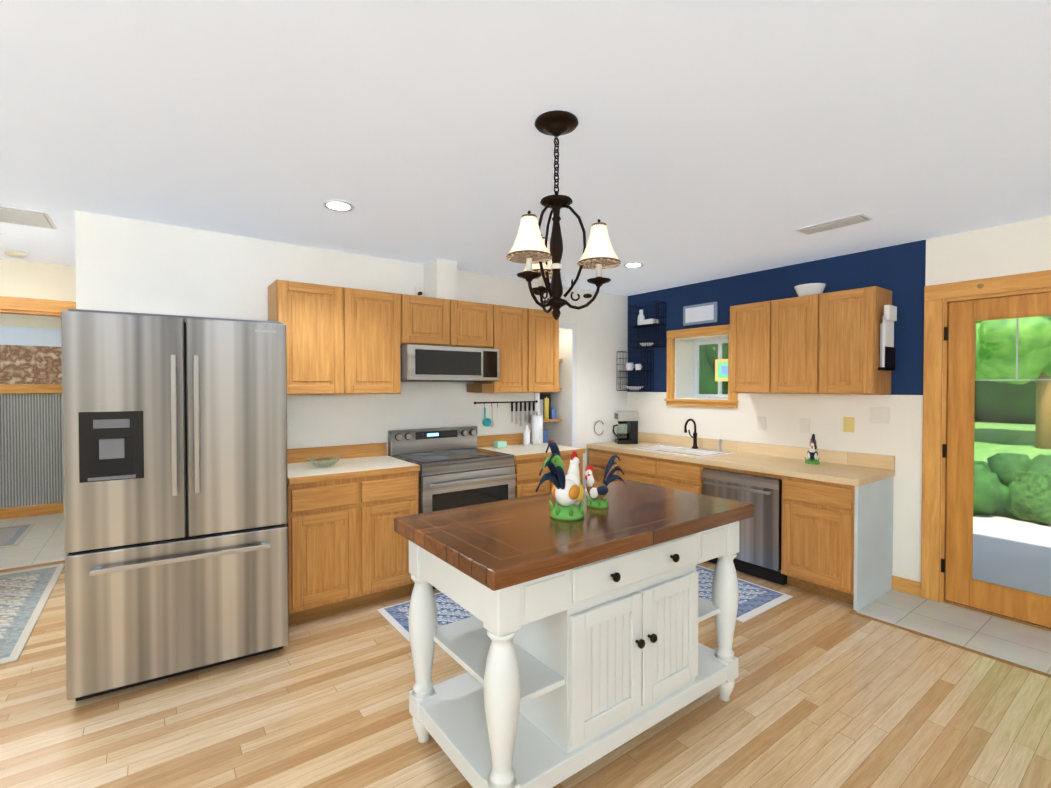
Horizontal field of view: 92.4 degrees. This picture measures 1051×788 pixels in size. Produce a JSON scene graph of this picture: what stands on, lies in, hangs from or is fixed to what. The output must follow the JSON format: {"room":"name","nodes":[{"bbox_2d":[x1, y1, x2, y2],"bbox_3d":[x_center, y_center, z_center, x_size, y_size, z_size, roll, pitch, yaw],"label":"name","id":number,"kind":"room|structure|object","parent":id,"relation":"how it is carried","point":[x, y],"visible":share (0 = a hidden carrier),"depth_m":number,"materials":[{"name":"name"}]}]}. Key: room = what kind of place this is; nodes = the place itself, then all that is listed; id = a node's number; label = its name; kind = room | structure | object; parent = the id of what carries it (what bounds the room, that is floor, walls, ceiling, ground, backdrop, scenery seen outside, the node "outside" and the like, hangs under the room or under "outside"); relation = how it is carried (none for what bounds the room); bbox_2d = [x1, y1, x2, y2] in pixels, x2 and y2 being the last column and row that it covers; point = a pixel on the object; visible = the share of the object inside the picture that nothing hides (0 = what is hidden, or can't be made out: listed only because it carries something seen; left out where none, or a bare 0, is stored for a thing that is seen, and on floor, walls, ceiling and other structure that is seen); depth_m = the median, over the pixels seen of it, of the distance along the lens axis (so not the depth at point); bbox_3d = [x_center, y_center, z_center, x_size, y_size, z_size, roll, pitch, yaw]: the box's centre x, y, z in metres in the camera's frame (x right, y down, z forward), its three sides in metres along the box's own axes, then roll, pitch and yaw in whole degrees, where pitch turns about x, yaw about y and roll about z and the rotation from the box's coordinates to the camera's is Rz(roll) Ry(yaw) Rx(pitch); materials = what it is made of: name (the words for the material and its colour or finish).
{"room":"kitchen","nodes":[
{"label":"kitchen","id":0,"kind":"room"},
{"bbox_2d":[0,313,61,384],"bbox_3d":[-5.610,0.139,5.644,4.300,2.450,0.120,-1,1,-36],"label":"wall","id":1,"kind":"structure","parent":0,"point":[27,321],"depth_m":5.61,"materials":[{"name":"beige paint"}]},
{"bbox_2d":[0,326,61,383],"bbox_3d":[-5.490,-0.423,5.600,0.570,0.625,0.030,-1,1,-36],"label":"framed picture","id":2,"kind":"object","parent":1,"relation":"attached to","point":[30,355],"visible":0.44,"depth_m":5.58},
{"bbox_2d":[0,385,63,519],"bbox_3d":[-6.052,0.636,5.207,2.860,1.470,0.070,-1,1,-36],"label":"wall panel","id":3,"kind":"object","parent":1,"relation":"attached to","point":[31,450],"depth_m":5.61,"materials":[{"name":"metal"}]},
{"bbox_2d":[0,513,67,569],"bbox_3d":[-4.981,1.425,4.897,4.200,0.102,2.460,-1,1,-36],"label":"floor","id":4,"kind":"structure","parent":0,"point":[42,541],"depth_m":4.61,"materials":[{"name":"grey tile"}]},
{"bbox_2d":[0,523,35,547],"bbox_3d":[-5.251,1.373,4.672,0.900,0.008,0.900,-1,1,-36],"label":"area rug","id":5,"kind":"object","parent":4,"relation":"on","point":[10,536],"visible":1,"depth_m":4.90,"materials":[{"name":"grey fabric"}]},
{"bbox_2d":[0,258,75,311],"bbox_3d":[-4.789,0.172,3.491,2.861,2.450,0.120,-1,1,-36],"label":"wall","id":6,"kind":"structure","parent":0,"point":[33,279],"depth_m":4.04,"materials":[{"name":"beige paint"}]},
{"bbox_2d":[0,296,75,316],"bbox_3d":[-4.002,0.314,4.059,1.000,2.150,0.144,-1,1,-36],"label":"trim","id":7,"kind":"structure","parent":6,"relation":"attached to","point":[31,306],"depth_m":4.02,"materials":[{"name":"brown wood"}]},
{"bbox_2d":[75,210,627,486],"bbox_3d":[-1.125,0.148,5.103,4.950,2.450,1.880,-1,1,-36],"label":"wall","id":8,"kind":"structure","parent":0,"point":[130,265],"depth_m":3.74,"materials":[{"name":"white paint"}]},
{"bbox_2d":[287,433,530,464],"bbox_3d":[-0.807,0.427,4.158,2.364,0.100,0.019,-1,1,-36],"label":"backsplash","id":9,"kind":"structure","parent":8,"relation":"attached to","point":[374,449],"depth_m":3.80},
{"bbox_2d":[268,280,558,394],"bbox_3d":[-0.726,-0.373,4.020,2.345,0.735,0.317,-1,1,-36],"label":"upper cabinet","id":10,"kind":"object","parent":8,"relation":"attached to","point":[341,340],"visible":0.96,"depth_m":3.62,"materials":[{"name":"brown wood"}]},
{"bbox_2d":[401,344,498,381],"bbox_3d":[-0.649,-0.232,4.015,0.786,0.267,0.419,-1,1,-36],"label":"over-the-range microwave","id":11,"kind":"object","parent":10,"relation":"attached to","point":[425,363],"visible":0.88,"depth_m":3.81,"materials":[{"name":"grey metal"}]},
{"bbox_2d":[415,286,421,295],"bbox_3d":[-0.857,-0.827,4.086,0.060,0.090,0.049,-1,1,-36],"label":"camera","id":12,"kind":"object","parent":8,"relation":"attached to","point":[418,291],"visible":0.81,"depth_m":4.09,"materials":[{"name":"white plastic"}]},
{"bbox_2d":[424,259,456,299],"bbox_3d":[-0.692,-0.903,4.088,0.180,0.317,0.238,-1,1,-36],"label":"chase","id":13,"kind":"object","parent":8,"relation":"attached to","point":[440,278],"visible":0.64,"depth_m":4.00,"materials":[{"name":"white paint"}]},
{"bbox_2d":[474,400,537,426],"bbox_3d":[-0.156,0.182,4.591,0.703,0.237,0.093,-1,1,-36],"label":"utensil rack","id":14,"kind":"object","parent":8,"relation":"attached to","point":[487,422],"visible":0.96,"depth_m":4.65,"materials":[{"name":"black metal"}]},
{"bbox_2d":[543,359,561,421],"bbox_3d":[0.072,0.300,5.293,0.418,1.324,0.479,-1,1,-36],"label":"pantry shelves","id":15,"kind":"object","parent":8,"relation":"attached to","point":[551,420],"visible":0.1,"depth_m":5.16,"materials":[{"name":"brown wood"}]},
{"bbox_2d":[540,394,555,442],"bbox_3d":[0.106,0.164,5.203,0.356,1.549,0.263,-1,1,-36],"label":"goods","id":16,"kind":"object","parent":15,"relation":"on","point":[547,411],"visible":0.19,"depth_m":5.13,"materials":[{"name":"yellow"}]},
{"bbox_2d":[534,322,576,446],"bbox_3d":[0.302,0.329,4.982,0.540,2.090,0.016,-1,1,-36],"label":"door frame","id":17,"kind":"structure","parent":8,"relation":"attached to","point":[572,326],"depth_m":5.11,"materials":[{"name":"white wood"}]},
{"bbox_2d":[0,560,1050,787],"bbox_3d":[-0.305,1.477,1.514,7.700,0.100,8.540,-1,1,-36],"label":"floor","id":18,"kind":"structure","parent":0,"point":[827,692],"depth_m":2.19,"materials":[{"name":"brown wood"}]},
{"bbox_2d":[0,563,64,664],"bbox_3d":[-3.685,1.399,3.032,1.170,0.009,1.800,-1,1,-36],"label":"runner rug","id":19,"kind":"object","parent":18,"relation":"on","point":[25,595],"visible":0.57,"depth_m":3.36,"materials":[{"name":"blue fabric"}]},
{"bbox_2d":[61,309,288,700],"bbox_3d":[-1.856,0.511,2.773,0.900,1.795,0.852,-1,1,-33],"label":"fridge","id":20,"kind":"object","parent":18,"relation":"on","point":[175,490],"visible":1,"depth_m":2.42,"materials":[{"name":"grey metal"}]},
{"bbox_2d":[286,469,419,624],"bbox_3d":[-1.243,0.963,3.466,0.830,0.870,0.627,-1,1,-36],"label":"base cabinet","id":21,"kind":"object","parent":18,"relation":"on","point":[348,546],"depth_m":3.18,"materials":[{"name":"brown wood"}]},
{"bbox_2d":[287,457,419,480],"bbox_3d":[-1.245,0.508,3.462,0.830,0.040,0.620,-1,1,-36],"label":"countertop","id":22,"kind":"structure","parent":21,"relation":"on","point":[346,466],"depth_m":3.35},
{"bbox_2d":[306,456,341,466],"bbox_3d":[-1.358,0.460,3.394,0.236,0.056,0.236,-1,1,-36],"label":"glass bowl","id":23,"kind":"object","parent":22,"relation":"on","point":[325,461],"visible":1,"depth_m":3.40,"materials":[{"name":"clear glass"}]},
{"bbox_2d":[377,592,473,641],"bbox_3d":[-0.372,1.394,3.378,1.090,0.009,0.500,-1,1,-36],"label":"area rug","id":24,"kind":"object","parent":18,"relation":"on","point":[396,616],"visible":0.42,"depth_m":3.19,"materials":[{"name":"blue fabric"}]},
{"bbox_2d":[388,426,515,588],"bbox_3d":[-0.561,0.838,3.912,0.780,1.105,0.698,-1,1,-36],"label":"range","id":25,"kind":"object","parent":18,"relation":"on","point":[458,468],"visible":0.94,"depth_m":3.77,"materials":[{"name":"grey metal"}]},
{"bbox_2d":[513,453,582,497],"bbox_3d":[0.029,0.948,4.405,0.732,0.870,0.627,-1,1,-36],"label":"base cabinet","id":26,"kind":"object","parent":18,"relation":"on","point":[527,469],"depth_m":4.04,"materials":[{"name":"brown wood"}]},
{"bbox_2d":[482,441,585,456],"bbox_3d":[0.027,0.493,4.402,0.734,0.040,0.620,-1,1,-36],"label":"countertop","id":27,"kind":"structure","parent":26,"relation":"on","point":[532,450],"depth_m":4.31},
{"bbox_2d":[494,441,506,447],"bbox_3d":[-0.223,0.445,4.450,0.100,0.054,0.070,-1,1,-36],"label":"sponge holder","id":28,"kind":"object","parent":27,"relation":"on","point":[500,444],"visible":1,"depth_m":4.42,"materials":[{"name":"green"}]},
{"bbox_2d":[523,425,529,444],"bbox_3d":[0.011,0.379,4.653,0.064,0.180,0.062,-1,1,-36],"label":"soap bottle","id":29,"kind":"object","parent":27,"relation":"on","point":[526,436],"visible":1,"depth_m":4.63,"materials":[{"name":"white plastic"}]},
{"bbox_2d":[531,412,542,444],"bbox_3d":[0.108,0.318,4.724,0.110,0.300,0.110,-1,1,-36],"label":"paper towel roll","id":30,"kind":"object","parent":27,"relation":"on","point":[536,429],"visible":1,"depth_m":4.68,"materials":[{"name":"white paper"}]},
{"bbox_2d":[394,480,753,787],"bbox_3d":[0.253,0.962,2.198,1.420,0.910,0.760,-1,1,-36],"label":"kitchen island","id":31,"kind":"object","parent":18,"relation":"on","point":[573,647],"visible":1,"depth_m":1.88,"materials":[{"name":"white wood"}]},
{"bbox_2d":[535,441,584,520],"bbox_3d":[0.137,0.346,2.056,0.293,0.325,0.156,-1,1,-36],"label":"rooster","id":32,"kind":"object","parent":31,"relation":"on","point":[567,491],"visible":1,"depth_m":2.03,"materials":[{"name":"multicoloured ceramic"}]},
{"bbox_2d":[583,455,625,508],"bbox_3d":[0.349,0.391,2.281,0.197,0.228,0.110,-1,1,-36],"label":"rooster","id":33,"kind":"object","parent":31,"relation":"on","point":[595,491],"visible":1,"depth_m":2.25,"materials":[{"name":"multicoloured ceramic"}]},
{"bbox_2d":[588,448,610,482],"bbox_3d":[1.044,0.964,5.206,0.627,0.815,0.512,-1,1,-36],"label":"base cabinet","id":34,"kind":"object","parent":18,"relation":"on","point":[598,458],"depth_m":5.09,"materials":[{"name":"brown wood"}]},
{"bbox_2d":[611,448,746,493],"bbox_3d":[1.402,0.971,4.721,0.627,0.815,0.982,-1,1,-36],"label":"base cabinet","id":35,"kind":"object","parent":18,"relation":"on","point":[685,475],"depth_m":4.45,"materials":[{"name":"brown wood"}]},
{"bbox_2d":[702,468,786,584],"bbox_3d":[1.864,1.000,4.048,0.670,0.777,0.632,-1,1,-36],"label":"dishwasher","id":36,"kind":"object","parent":18,"relation":"on","point":[759,554],"visible":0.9,"depth_m":3.76,"materials":[{"name":"grey metal"}]},
{"bbox_2d":[696,565,792,622],"bbox_3d":[1.143,1.387,3.869,0.630,0.009,1.490,-1,1,-36],"label":"area rug","id":37,"kind":"object","parent":18,"relation":"on","point":[755,600],"visible":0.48,"depth_m":3.45,"materials":[{"name":"blue fabric"}]},
{"bbox_2d":[779,472,893,610],"bbox_3d":[2.226,0.988,3.606,0.627,0.815,0.490,-1,1,-36],"label":"base cabinet","id":38,"kind":"object","parent":18,"relation":"on","point":[837,527],"depth_m":3.41,"materials":[{"name":"brown wood"}]},
{"bbox_2d":[587,440,894,483],"bbox_3d":[1.632,0.549,4.399,0.632,0.043,2.500,-1,1,-36],"label":"countertop","id":39,"kind":"structure","parent":38,"relation":"on","point":[745,461],"depth_m":3.82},
{"bbox_2d":[613,411,637,443],"bbox_3d":[1.035,0.347,5.269,0.250,0.335,0.176,0,1,-1],"label":"coffee maker","id":40,"kind":"object","parent":39,"relation":"on","point":[629,419],"visible":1,"depth_m":5.19,"materials":[{"name":"black plastic"}]},
{"bbox_2d":[635,444,726,455],"bbox_3d":[1.421,0.620,4.667,0.474,0.208,0.804,-1,1,-36],"label":"sink","id":41,"kind":"object","parent":39,"relation":"in","point":[678,449],"depth_m":4.76,"materials":[{"name":"white ceramic"}]},
{"bbox_2d":[684,419,721,451],"bbox_3d":[1.611,0.374,4.640,0.192,0.284,0.358,-1,1,-36],"label":"faucet","id":42,"kind":"object","parent":39,"relation":"on","point":[694,437],"visible":1,"depth_m":4.74,"materials":[{"name":"brown metal"}]},
{"bbox_2d":[805,434,819,463],"bbox_3d":[2.236,0.424,3.901,0.201,0.224,0.108,-1,1,-36],"label":"rooster","id":43,"kind":"object","parent":39,"relation":"on","point":[812,453],"visible":1,"depth_m":3.85,"materials":[{"name":"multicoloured ceramic"}]},
{"bbox_2d":[850,610,1050,677],"bbox_3d":[3.602,1.421,1.723,0.665,0.007,4.235,-1,1,-36],"label":"trim","id":44,"kind":"structure","parent":18,"relation":"on","point":[961,647],"depth_m":2.81,"materials":[{"name":"brown wood"}]},
{"bbox_2d":[856,589,1050,674],"bbox_3d":[3.612,1.422,1.722,0.650,0.004,4.220,-1,1,-36],"label":"floor","id":45,"kind":"structure","parent":18,"relation":"on","point":[1017,643],"depth_m":3.02,"materials":[{"name":"grey tile"}]},
{"bbox_2d":[0,0,1050,295],"bbox_3d":[-0.996,-1.088,2.494,7.800,0.100,11.000,-1,1,-36],"label":"ceiling","id":46,"kind":"structure","parent":0,"point":[706,140],"depth_m":1.92,"materials":[{"name":"white paint"}]},
{"bbox_2d":[4,249,28,257],"bbox_3d":[-3.783,-1.039,3.743,0.130,0.035,0.130,-1,1,-36],"label":"smoke detector","id":47,"kind":"object","parent":46,"relation":"attached to","point":[16,253],"visible":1,"depth_m":3.71,"materials":[{"name":"beige plastic"}]},
{"bbox_2d":[0,205,56,229],"bbox_3d":[-3.350,-1.034,2.676,1.230,0.012,0.370,-1,1,-36],"label":"ceiling vent","id":48,"kind":"object","parent":46,"relation":"in","point":[20,216],"visible":0.98,"depth_m":2.95,"materials":[{"name":"white plastic"}]},
{"bbox_2d":[323,200,353,211],"bbox_3d":[-1.032,-1.038,2.779,0.164,0.007,0.164,-1,1,-36],"label":"recessed light","id":49,"kind":"object","parent":46,"relation":"in","point":[339,205],"visible":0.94,"depth_m":2.77,"materials":[{"name":"white glass"}]},
{"bbox_2d":[506,110,620,319],"bbox_3d":[0.088,-0.654,1.909,0.430,0.750,0.434,-1,1,-36],"label":"chandelier","id":50,"kind":"object","parent":46,"relation":"hanging from","point":[535,253],"visible":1,"depth_m":1.86,"materials":[{"name":"brown metal"}]},
{"bbox_2d":[624,262,643,267],"bbox_3d":[0.888,-1.059,4.135,0.164,0.007,0.164,-1,1,-36],"label":"recessed light","id":51,"kind":"object","parent":46,"relation":"in","point":[633,264],"visible":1,"depth_m":4.12,"materials":[{"name":"white glass"}]},
{"bbox_2d":[795,213,873,234],"bbox_3d":[1.894,-1.041,3.101,0.170,0.012,0.380,-1,1,-36],"label":"ceiling vent","id":52,"kind":"object","parent":46,"relation":"in","point":[838,223],"visible":1,"depth_m":3.07,"materials":[{"name":"white plastic"}]},
{"bbox_2d":[627,216,1050,581],"bbox_3d":[3.275,0.179,3.009,0.360,2.450,6.721,-1,1,-36],"label":"wall","id":53,"kind":"structure","parent":0,"point":[906,273],"depth_m":3.73,"materials":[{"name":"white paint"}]},
{"bbox_2d":[617,350,653,390],"bbox_3d":[1.166,-0.247,5.379,0.207,0.426,0.346,-1,1,-36],"label":"wire basket","id":54,"kind":"object","parent":53,"relation":"attached to","point":[630,367],"visible":1,"depth_m":5.30,"materials":[{"name":"black metal"}]},
{"bbox_2d":[628,301,665,348],"bbox_3d":[1.270,-0.715,5.268,0.162,0.456,0.366,-1,1,-36],"label":"wire basket","id":55,"kind":"object","parent":53,"relation":"attached to","point":[641,320],"visible":1,"depth_m":5.25,"materials":[{"name":"black metal"}]},
{"bbox_2d":[683,302,717,325],"bbox_3d":[1.674,-0.768,4.839,0.020,0.190,0.370,-1,1,-36],"label":"framed picture","id":56,"kind":"object","parent":53,"relation":"attached to","point":[703,313],"visible":1,"depth_m":4.82,"materials":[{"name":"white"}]},
{"bbox_2d":[664,324,738,407],"bbox_3d":[1.805,-0.260,4.937,0.385,0.760,0.790,-1,1,-36],"label":"window","id":57,"kind":"structure","parent":53,"relation":"in","point":[683,365],"depth_m":5.09,"materials":[{"name":"brown wood"}]},
{"bbox_2d":[715,359,727,380],"bbox_3d":[1.964,-0.235,4.955,0.010,0.220,0.220,-1,1,-36],"label":"suncatcher","id":58,"kind":"object","parent":57,"relation":"hanging from","point":[721,369],"visible":0.62,"depth_m":4.98,"materials":[{"name":"multicoloured"}]},
{"bbox_2d":[757,416,765,429],"bbox_3d":[2.046,0.254,4.364,0.008,0.115,0.075,-1,1,-36],"label":"electrical outlet","id":59,"kind":"object","parent":53,"relation":"attached to","point":[761,423],"visible":1,"depth_m":4.36,"materials":[{"name":"beige plastic"}]},
{"bbox_2d":[638,432,894,467],"bbox_3d":[1.879,0.475,4.580,0.019,0.100,2.500,-1,1,-36],"label":"backsplash","id":60,"kind":"structure","parent":53,"relation":"attached to","point":[865,460],"depth_m":4.22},
{"bbox_2d":[729,286,891,393],"bbox_3d":[2.166,-0.372,3.927,0.317,0.735,1.070,-1,1,-36],"label":"upper cabinet","id":61,"kind":"object","parent":53,"relation":"attached to","point":[825,343],"visible":1,"depth_m":3.73,"materials":[{"name":"brown wood"}]},
{"bbox_2d":[794,283,825,296],"bbox_3d":[2.194,-0.787,3.886,0.216,0.095,0.216,-1,1,-36],"label":"bowl","id":62,"kind":"object","parent":61,"relation":"on","point":[808,289],"visible":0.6,"depth_m":3.81,"materials":[{"name":"white ceramic"}]},
{"bbox_2d":[878,305,896,370],"bbox_3d":[2.496,-0.383,3.466,0.180,0.440,0.060,-1,1,-36],"label":"holder","id":63,"kind":"object","parent":61,"relation":"attached to","point":[887,355],"visible":1,"depth_m":3.44,"materials":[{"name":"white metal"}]},
{"bbox_2d":[843,417,853,432],"bbox_3d":[2.450,0.232,3.817,0.008,0.115,0.075,-1,1,-36],"label":"electrical outlet","id":64,"kind":"object","parent":53,"relation":"attached to","point":[848,424],"visible":1,"depth_m":3.81,"materials":[{"name":"brown"}]},
{"bbox_2d":[870,407,888,423],"bbox_3d":[2.569,0.155,3.655,0.008,0.115,0.120,-1,1,-36],"label":"light switch","id":65,"kind":"object","parent":53,"relation":"attached to","point":[879,414],"visible":1,"depth_m":3.65,"materials":[{"name":"beige plastic"}]},
{"bbox_2d":[892,575,920,596],"bbox_3d":[3.865,1.371,1.914,0.015,0.100,4.230,-1,1,-36],"label":"baseboard","id":66,"kind":"structure","parent":53,"relation":"attached to","point":[908,586],"depth_m":3.52,"materials":[{"name":"brown wood"}]},
{"bbox_2d":[921,270,1050,631],"bbox_3d":[3.191,0.338,3.104,0.384,2.130,1.110,-1,1,-36],"label":"door frame","id":67,"kind":"structure","parent":53,"relation":"attached to","point":[935,404],"depth_m":3.37,"materials":[{"name":"brown wood"}]},
{"bbox_2d":[941,292,1050,627],"bbox_3d":[3.072,0.390,3.029,0.057,1.984,0.882,-1,1,-36],"label":"entry door","id":68,"kind":"structure","parent":53,"relation":"in","point":[963,586],"depth_m":3.26,"materials":[{"name":"brown wood"}]},
{"label":"outside","id":69,"kind":"structure","parent":0,"visible":0},
{"bbox_2d":[699,343,1035,423],"bbox_3d":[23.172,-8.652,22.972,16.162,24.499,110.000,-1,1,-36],"label":"tree","id":70,"kind":"object","parent":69,"point":[1025,417],"depth_m":19.96,"materials":[{"name":"green plant"}]},
{"bbox_2d":[972,515,1050,596],"bbox_3d":[4.272,1.434,4.498,2.990,0.095,10.500,-1,1,-36],"label":"patio","id":71,"kind":"structure","parent":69,"point":[1010,561],"depth_m":4.38,"materials":[{"name":"concrete"}]},
{"bbox_2d":[974,417,1050,519],"bbox_3d":[23.116,1.169,23.081,55.390,0.100,70.000,-1,1,-36],"label":"lawn","id":72,"kind":"structure","parent":69,"point":[1017,441],"depth_m":13.42,"materials":[{"name":"green plant"}]},
{"bbox_2d":[973,453,1050,524],"bbox_3d":[6.539,1.039,4.198,1.244,0.961,14.269,-1,1,-36],"label":"bushes","id":73,"kind":"object","parent":72,"relation":"on","point":[1012,504],"depth_m":5.44,"materials":[{"name":"green plant"}]},
{"bbox_2d":[975,315,1050,449],"bbox_3d":[12.577,-2.315,11.724,4.080,7.548,4.016,-1,1,-36],"label":"tree","id":74,"kind":"object","parent":72,"relation":"on","point":[993,350],"depth_m":11.62,"materials":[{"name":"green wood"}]}
]}

